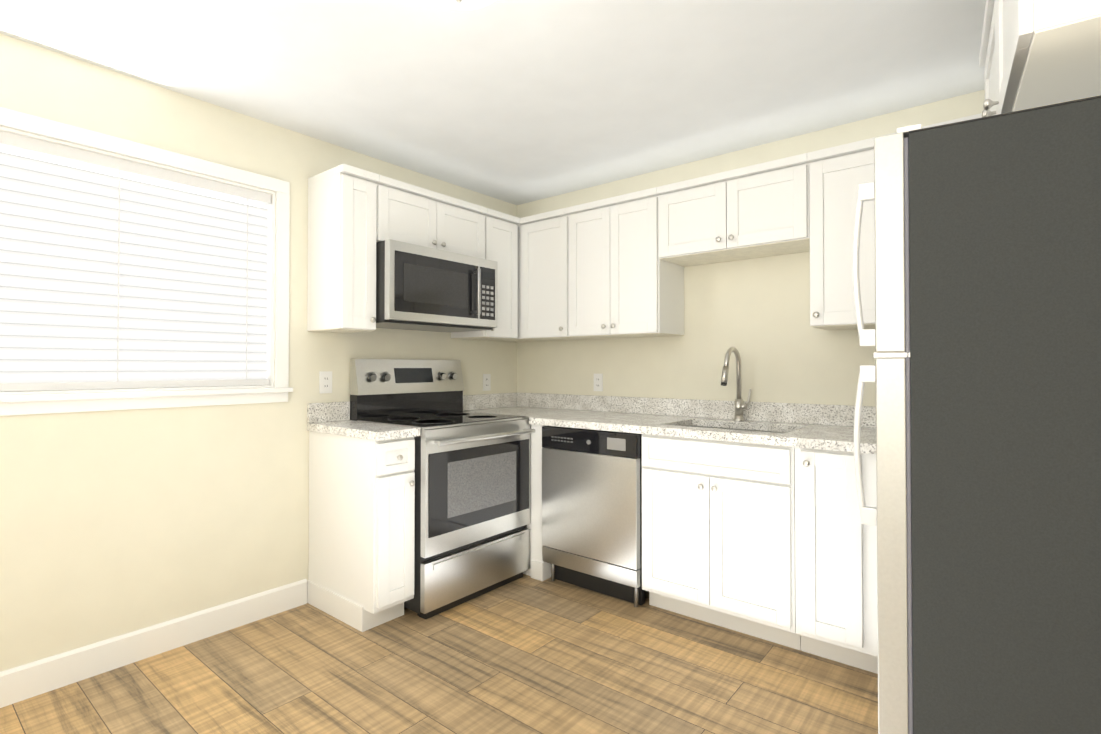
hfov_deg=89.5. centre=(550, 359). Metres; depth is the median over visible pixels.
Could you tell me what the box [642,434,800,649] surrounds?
base cabinet
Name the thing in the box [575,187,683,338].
upper cabinet
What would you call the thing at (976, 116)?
upper cabinet
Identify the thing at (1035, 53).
upper cabinet
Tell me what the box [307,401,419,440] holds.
countertop
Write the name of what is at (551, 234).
upper cabinet
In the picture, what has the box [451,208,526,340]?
upper cabinet
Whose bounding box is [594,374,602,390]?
outlet
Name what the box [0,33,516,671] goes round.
wall
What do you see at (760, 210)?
upper cabinet
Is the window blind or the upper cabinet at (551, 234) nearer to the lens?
the window blind
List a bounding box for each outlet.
[319,371,331,393]
[483,374,490,390]
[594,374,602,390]
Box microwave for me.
[376,239,496,331]
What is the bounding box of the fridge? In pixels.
[852,95,1100,733]
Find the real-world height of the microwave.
0.408 m
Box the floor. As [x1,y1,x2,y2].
[0,574,877,733]
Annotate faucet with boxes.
[721,347,750,420]
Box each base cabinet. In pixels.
[307,431,414,631]
[523,424,550,580]
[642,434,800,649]
[795,447,877,673]
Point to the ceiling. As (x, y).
(517, 102)
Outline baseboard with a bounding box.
[0,579,306,707]
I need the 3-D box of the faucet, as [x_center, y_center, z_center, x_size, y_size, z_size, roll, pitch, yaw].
[0.962,0.127,2.883,0.101,0.392,0.254,-1,-1,39]
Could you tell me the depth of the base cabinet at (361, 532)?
2.59 m
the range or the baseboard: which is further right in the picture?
the range
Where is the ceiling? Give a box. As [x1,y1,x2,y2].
[0,0,985,204]
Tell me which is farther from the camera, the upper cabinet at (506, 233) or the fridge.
the upper cabinet at (506, 233)
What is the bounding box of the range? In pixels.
[350,359,534,619]
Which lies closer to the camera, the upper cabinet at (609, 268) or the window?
the window
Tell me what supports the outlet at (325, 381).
attached to the wall at (114, 523)
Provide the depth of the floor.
2.12 m
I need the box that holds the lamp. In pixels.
[431,0,495,9]
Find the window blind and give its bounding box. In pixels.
[0,131,270,390]
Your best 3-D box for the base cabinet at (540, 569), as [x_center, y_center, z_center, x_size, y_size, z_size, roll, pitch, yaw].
[-0.146,0.809,3.591,0.754,0.874,0.610,-1,-1,39]
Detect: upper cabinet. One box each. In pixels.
[307,163,382,332]
[383,176,486,258]
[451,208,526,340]
[527,206,586,340]
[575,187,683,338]
[659,152,810,268]
[803,121,946,329]
[947,113,981,123]
[979,0,1100,116]
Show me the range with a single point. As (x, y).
(472, 470)
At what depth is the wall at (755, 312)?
3.05 m
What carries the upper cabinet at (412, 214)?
attached to the wall at (114, 523)
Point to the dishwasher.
(592, 510)
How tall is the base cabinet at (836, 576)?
0.874 m
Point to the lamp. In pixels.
(464, 4)
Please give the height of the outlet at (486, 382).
0.115 m
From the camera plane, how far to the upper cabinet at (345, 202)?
2.74 m
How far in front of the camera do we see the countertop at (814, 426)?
2.94 m
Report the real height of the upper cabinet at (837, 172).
0.782 m
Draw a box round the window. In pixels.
[0,107,292,415]
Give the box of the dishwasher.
[542,426,644,606]
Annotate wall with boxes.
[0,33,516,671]
[517,90,984,406]
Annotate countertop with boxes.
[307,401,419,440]
[463,347,875,453]

